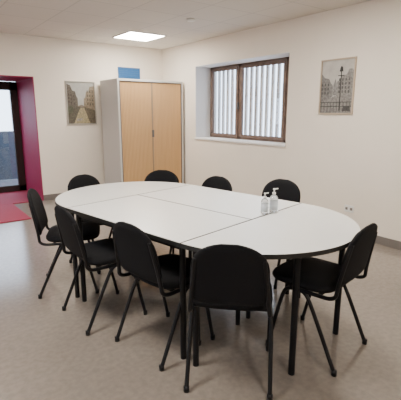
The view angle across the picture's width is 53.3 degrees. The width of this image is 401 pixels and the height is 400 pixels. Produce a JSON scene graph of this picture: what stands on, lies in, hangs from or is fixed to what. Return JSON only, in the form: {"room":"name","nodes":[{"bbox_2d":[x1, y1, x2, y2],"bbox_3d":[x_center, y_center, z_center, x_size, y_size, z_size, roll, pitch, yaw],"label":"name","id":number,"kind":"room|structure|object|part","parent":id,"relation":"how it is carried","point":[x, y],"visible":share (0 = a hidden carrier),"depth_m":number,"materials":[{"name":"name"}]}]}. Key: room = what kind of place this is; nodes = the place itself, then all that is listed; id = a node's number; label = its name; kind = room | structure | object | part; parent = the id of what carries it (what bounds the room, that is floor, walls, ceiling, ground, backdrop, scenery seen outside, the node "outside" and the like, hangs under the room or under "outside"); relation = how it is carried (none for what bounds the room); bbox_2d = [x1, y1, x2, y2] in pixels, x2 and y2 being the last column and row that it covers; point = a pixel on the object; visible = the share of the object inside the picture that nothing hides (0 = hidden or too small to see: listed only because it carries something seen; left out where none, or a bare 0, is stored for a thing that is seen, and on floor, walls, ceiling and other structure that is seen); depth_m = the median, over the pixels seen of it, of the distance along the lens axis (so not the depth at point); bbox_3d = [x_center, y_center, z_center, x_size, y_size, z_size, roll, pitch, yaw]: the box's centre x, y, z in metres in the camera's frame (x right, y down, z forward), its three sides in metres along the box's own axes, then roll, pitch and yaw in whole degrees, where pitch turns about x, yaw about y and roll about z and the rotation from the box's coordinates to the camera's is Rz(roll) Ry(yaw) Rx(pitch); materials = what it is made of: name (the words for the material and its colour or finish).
{"room":"meeting room","nodes":[
{"label":"meeting room","id":0,"kind":"room"},
{"bbox_2d":[0,32,162,194],"bbox_3d":[-3.632,-1.218,6.217,7.200,2.530,1.200,-9,15,-36],"label":"wall","id":1,"kind":"structure","parent":0,"point":[67,151],"depth_m":6.51,"materials":[{"name":"paint"}]},
{"bbox_2d":[0,81,26,192],"bbox_3d":[-3.859,-1.011,6.695,1.616,1.920,0.070,-9,15,-36],"label":"door","id":2,"kind":"structure","parent":1,"relation":"in","point":[11,86],"depth_m":7.10,"materials":[{"name":"black metal"}]},
{"bbox_2d":[0,75,43,200],"bbox_3d":[-3.545,-0.930,6.280,1.640,1.940,1.104,-9,15,-36],"label":"lining","id":3,"kind":"object","parent":1,"relation":"attached to","point":[25,84],"visible":0.84,"depth_m":6.63,"materials":[{"name":"paint"}]},
{"bbox_2d":[44,193,61,199],"bbox_3d":[-3.350,0.091,5.944,6.600,0.090,0.015,-9,15,-36],"label":"baseboard","id":4,"kind":"structure","parent":1,"relation":"attached to","point":[49,196],"depth_m":6.58,"materials":[{"name":"grey"}]},
{"bbox_2d":[65,81,96,124],"bbox_3d":[-1.972,-1.603,6.617,0.490,0.690,0.020,-9,15,-36],"label":"framed picture","id":5,"kind":"object","parent":1,"relation":"attached to","point":[80,95],"visible":1,"depth_m":6.61,"materials":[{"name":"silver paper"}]},
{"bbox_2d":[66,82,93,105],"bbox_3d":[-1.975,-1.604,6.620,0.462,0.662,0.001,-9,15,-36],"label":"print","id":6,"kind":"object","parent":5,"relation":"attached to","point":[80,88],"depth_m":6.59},
{"bbox_2d":[118,67,139,78],"bbox_3d":[-1.253,-2.157,7.041,0.420,0.330,0.020,-9,15,-36],"label":"sign","id":7,"kind":"object","parent":1,"relation":"in","point":[123,72],"visible":0.62,"depth_m":7.02,"materials":[{"name":"blue plastic"}]},
{"bbox_2d":[0,0,370,49],"bbox_3d":[-0.860,-1.701,2.288,7.200,0.100,10.700,-9,15,-36],"label":"ceiling","id":8,"kind":"structure","parent":0,"point":[97,21],"depth_m":4.80,"materials":[{"name":"paint"}]},
{"bbox_2d":[112,30,166,41],"bbox_3d":[-0.926,-2.464,6.024,0.600,0.014,0.600,-9,15,-36],"label":"ceiling light","id":9,"kind":"object","parent":8,"relation":"in","point":[130,35],"depth_m":6.00,"materials":[{"name":"white plastic"}]},
{"bbox_2d":[0,190,400,399],"bbox_3d":[-0.860,0.862,2.852,7.200,0.112,10.700,-9,15,-36],"label":"floor","id":10,"kind":"structure","parent":0,"point":[46,352],"depth_m":2.54,"materials":[{"name":"plastic"}]},
{"bbox_2d":[0,204,30,223],"bbox_3d":[-3.179,0.247,5.416,1.420,0.012,1.098,-9,15,-36],"label":"doormat","id":11,"kind":"object","parent":10,"relation":"on","point":[8,212],"visible":1,"depth_m":5.59,"materials":[{"name":"red carpet"}]},
{"bbox_2d":[27,188,99,298],"bbox_3d":[-1.085,0.306,3.262,0.519,0.822,0.453,-3,13,-12],"label":"chair","id":12,"kind":"object","parent":10,"relation":"on","point":[91,230],"visible":0.64,"depth_m":3.11,"materials":[{"name":"black fabric"}]},
{"bbox_3d":[-1.291,0.076,3.164,0.096,0.332,0.390,-3,13,-12],"label":"backrest","id":13,"kind":"part","parent":12,"relation":"part of","materials":[{"name":"black fabric"}]},
{"bbox_3d":[-1.031,0.256,3.263,0.410,0.048,0.430,-3,13,-12],"label":"seat","id":14,"kind":"part","parent":12,"relation":"part of","materials":[{"name":"black fabric"}]},
{"bbox_2d":[68,174,112,273],"bbox_3d":[-0.946,0.192,3.781,0.519,0.822,0.453,10,16,37],"label":"chair","id":15,"kind":"object","parent":10,"relation":"on","point":[83,180],"visible":0.18,"depth_m":3.82,"materials":[{"name":"black fabric"}]},
{"bbox_3d":[-1.113,-0.076,3.856,0.096,0.332,0.390,10,16,37],"label":"backrest","id":16,"kind":"part","parent":15,"relation":"part of","materials":[{"name":"black fabric"}]},
{"bbox_3d":[-0.949,0.230,3.792,0.476,0.743,0.452,10,16,37],"label":"tube frame","id":17,"kind":"part","parent":15,"relation":"part of","materials":[{"name":"black metal"}]},
{"bbox_3d":[-0.903,0.152,3.738,0.410,0.048,0.430,10,16,37],"label":"seat","id":18,"kind":"part","parent":15,"relation":"part of","materials":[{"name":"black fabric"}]},
{"bbox_2d":[54,205,147,335],"bbox_3d":[-0.697,0.409,2.794,0.519,0.822,0.452,-10,16,-38],"label":"chair","id":19,"kind":"object","parent":10,"relation":"on","point":[98,253],"visible":0.83,"depth_m":2.62,"materials":[{"name":"black fabric"}]},
{"bbox_3d":[-0.863,0.198,2.613,0.096,0.332,0.390,-10,16,-38],"label":"backrest","id":20,"kind":"part","parent":19,"relation":"part of","materials":[{"name":"black fabric"}]},
{"bbox_3d":[-0.654,0.354,2.817,0.410,0.048,0.430,-10,16,-38],"label":"seat","id":21,"kind":"part","parent":19,"relation":"part of","materials":[{"name":"black fabric"}]},
{"bbox_2d":[100,78,183,183],"bbox_3d":[-0.987,-1.071,6.968,1.225,1.920,0.666,-9,15,-36],"label":"tall cabinet","id":22,"kind":"object","parent":10,"relation":"on","point":[142,120],"visible":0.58,"depth_m":6.63,"materials":[{"name":"grey"}]},
{"bbox_3d":[-0.799,-1.046,6.715,0.024,1.780,0.016,-9,15,-36],"label":"handle","id":23,"kind":"part","parent":22,"relation":"part of","materials":[{"name":"beige wood"}]},
{"bbox_2d":[144,170,178,253],"bbox_3d":[-0.438,0.143,4.002,0.452,0.822,0.519,2,13,9],"label":"chair","id":24,"kind":"object","parent":10,"relation":"on","point":[157,175],"visible":0.12,"depth_m":4.14,"materials":[{"name":"black fabric"}]},
{"bbox_3d":[-0.404,-0.141,4.154,0.390,0.332,0.096,2,13,9],"label":"backrest","id":25,"kind":"part","parent":24,"relation":"part of","materials":[{"name":"black fabric"}]},
{"bbox_2d":[112,221,214,371],"bbox_3d":[-0.227,0.486,2.442,0.453,0.822,0.519,11,17,42],"label":"chair","id":26,"kind":"object","parent":10,"relation":"on","point":[135,252],"visible":0.85,"depth_m":2.25,"materials":[{"name":"black fabric"}]},
{"bbox_3d":[-0.372,0.280,2.239,0.390,0.332,0.096,11,17,42],"label":"backrest","id":27,"kind":"part","parent":26,"relation":"part of","materials":[{"name":"black fabric"}]},
{"bbox_3d":[-0.189,0.430,2.470,0.430,0.048,0.410,11,17,42],"label":"seat","id":28,"kind":"part","parent":26,"relation":"part of","materials":[{"name":"black fabric"}]},
{"bbox_2d":[169,176,231,253],"bbox_3d":[0.006,0.220,3.653,0.453,0.822,0.519,11,16,40],"label":"chair","id":29,"kind":"object","parent":10,"relation":"on","point":[216,182],"visible":0.13,"depth_m":3.73,"materials":[{"name":"black fabric"}]},
{"bbox_3d":[0.146,-0.053,3.755,0.390,0.332,0.096,11,16,40],"label":"backrest","id":30,"kind":"part","parent":29,"relation":"part of","materials":[{"name":"black fabric"}]},
{"bbox_2d":[55,181,359,375],"bbox_3d":[-0.099,0.399,3.041,2.470,0.735,1.297,11,17,41],"label":"conference table","id":31,"kind":"object","parent":10,"relation":"on","point":[183,217],"visible":0.81,"depth_m":2.55,"materials":[{"name":"white laminate"}]},
{"bbox_3d":[-0.320,0.092,2.729,1.157,0.001,0.637,11,17,41],"label":"panel","id":32,"kind":"part","parent":31,"relation":"part of","materials":[{"name":"white laminate"}]},
{"bbox_3d":[0.121,-0.011,3.196,1.157,0.001,0.637,11,17,41],"label":"panel","id":33,"kind":"part","parent":31,"relation":"part of","materials":[{"name":"white laminate"}]},
{"bbox_2d":[261,192,268,214],"bbox_3d":[0.434,0.022,2.704,0.051,0.145,0.051,2,13,8],"label":"sanitizer bottle","id":34,"kind":"object","parent":31,"relation":"on","point":[264,202],"visible":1,"depth_m":2.69,"materials":[{"name":"white plastic"}]},
{"bbox_2d":[269,188,277,212],"bbox_3d":[0.505,0.002,2.753,0.057,0.165,0.057,2,13,8],"label":"sanitizer bottle","id":35,"kind":"object","parent":31,"relation":"on","point":[273,206],"visible":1,"depth_m":2.73,"materials":[{"name":"white plastic"}]},
{"bbox_2d":[184,244,272,399],"bbox_3d":[0.168,0.550,2.152,0.452,0.822,0.519,2,13,8],"label":"chair","id":36,"kind":"object","parent":10,"relation":"on","point":[222,276],"visible":0.97,"depth_m":1.90,"materials":[{"name":"black fabric"}]},
{"bbox_3d":[0.137,0.356,1.895,0.390,0.332,0.096,2,13,8],"label":"backrest","id":37,"kind":"part","parent":36,"relation":"part of","materials":[{"name":"black fabric"}]},
{"bbox_3d":[0.176,0.491,2.195,0.430,0.048,0.410,2,13,8],"label":"seat","id":38,"kind":"part","parent":36,"relation":"part of","materials":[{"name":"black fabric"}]},
{"bbox_2d":[262,179,300,288],"bbox_3d":[0.586,0.258,3.482,0.452,0.822,0.519,10,16,38],"label":"chair","id":39,"kind":"object","parent":10,"relation":"on","point":[287,190],"visible":0.16,"depth_m":3.56,"materials":[{"name":"black fabric"}]},
{"bbox_3d":[0.588,0.295,3.493,0.452,0.743,0.476,10,16,38],"label":"tube frame","id":40,"kind":"part","parent":39,"relation":"part of","materials":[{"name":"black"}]},
{"bbox_3d":[0.720,-0.017,3.589,0.390,0.332,0.096,10,16,38],"label":"backrest","id":41,"kind":"part","parent":39,"relation":"part of","materials":[{"name":"black fabric"}]},
{"bbox_2d":[266,223,377,376],"bbox_3d":[0.724,0.496,2.397,0.519,0.822,0.453,11,17,42],"label":"chair","id":42,"kind":"object","parent":10,"relation":"on","point":[320,276],"visible":0.95,"depth_m":2.25,"materials":[{"name":"black fabric"}]},
{"bbox_3d":[0.684,0.441,2.424,0.410,0.048,0.430,11,17,42],"label":"seat","id":43,"kind":"part","parent":42,"relation":"part of","materials":[{"name":"black fabric"}]},
{"bbox_3d":[0.878,0.288,2.203,0.096,0.332,0.390,11,17,42],"label":"backrest","id":44,"kind":"part","parent":42,"relation":"part of","materials":[{"name":"black fabric"}]},
{"bbox_2d":[162,0,400,240],"bbox_3d":[2.257,-0.740,4.041,0.400,2.530,9.400,-9,15,-36],"label":"wall","id":45,"kind":"structure","parent":0,"point":[335,161],"depth_m":4.74,"materials":[{"name":"paint"}]},
{"bbox_2d":[195,137,284,146],"bbox_3d":[0.657,-0.908,6.167,0.390,0.025,2.018,-9,15,-36],"label":"sill","id":46,"kind":"structure","parent":45,"relation":"attached to","point":[268,143],"depth_m":5.97,"materials":[{"name":"white paint"}]},
{"bbox_2d":[195,52,289,136],"bbox_3d":[0.666,-1.478,6.048,0.369,1.190,2.020,-9,15,-36],"label":"reveal","id":47,"kind":"object","parent":45,"relation":"attached to","point":[202,72],"visible":0.68,"depth_m":6.76,"materials":[{"name":"white paint"}]},
{"bbox_2d":[211,59,287,140],"bbox_3d":[0.690,-1.525,6.222,0.035,1.097,1.670,-9,15,-36],"label":"window","id":48,"kind":"structure","parent":45,"relation":"in","point":[285,60],"depth_m":6.25,"materials":[{"name":"brown wood"}]},
{"bbox_2d":[210,57,288,142],"bbox_3d":[0.721,-1.526,6.227,0.060,1.157,1.772,-9,15,-36],"label":"frame","id":49,"kind":"object","parent":45,"relation":"attached to","point":[239,65],"visible":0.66,"depth_m":6.21,"materials":[{"name":"brown wood"}]},
{"bbox_2d":[318,56,356,113],"bbox_3d":[1.545,-1.285,4.540,0.023,0.610,0.450,-9,15,-36],"label":"picture","id":50,"kind":"object","parent":45,"relation":"attached to","point":[337,76],"visible":1,"depth_m":4.53,"materials":[{"name":"beige paper"}]},
{"bbox_2d":[344,205,353,212],"bbox_3d":[1.716,0.101,4.617,0.014,0.080,0.120,-9,15,-36],"label":"wall outlet","id":51,"kind":"object","parent":45,"relation":"attached to","point":[347,208],"visible":1,"depth_m":4.61,"materials":[{"name":"white plastic"}]},
{"bbox_2d":[375,235,400,249],"bbox_3d":[2.036,0.462,4.255,0.015,0.090,9.185,-9,15,-36],"label":"baseboard","id":52,"kind":"structure","parent":45,"relation":"attached to","point":[380,240],"depth_m":4.28,"materials":[{"name":"grey"}]},
{"bbox_3d":[0.872,-0.767,6.400,0.130,0.030,2.960,-9,15,-36],"label":"bracket","id":53,"kind":"object","parent":45,"relation":"attached to","visible":0},
{"bbox_2d":[214,64,283,136],"bbox_3d":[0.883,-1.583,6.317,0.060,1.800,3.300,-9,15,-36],"label":"vertical blinds","id":54,"kind":"object","parent":53,"relation":"attached to","point":[279,65],"visible":0.09,"depth_m":6.35,"materials":[{"name":"white fabric"}]},
{"label":"outside","id":55,"kind":"structure","parent":0,"visible":0},
{"bbox_2d":[0,179,17,185],"bbox_3d":[-7.285,-0.683,9.997,20.000,0.100,8.700,-9,15,-36],"label":"ground","id":56,"kind":"structure","parent":55,"point":[9,181],"depth_m":8.31,"materials":[{"name":"concrete"}]},
{"bbox_2d":[0,131,17,179],"bbox_3d":[-4.700,-0.862,8.110,10.000,1.020,0.120,-9,15,-36],"label":"fence","id":57,"kind":"object","parent":56,"relation":"on","point":[8,168],"visible":0.02,"depth_m":8.48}
]}

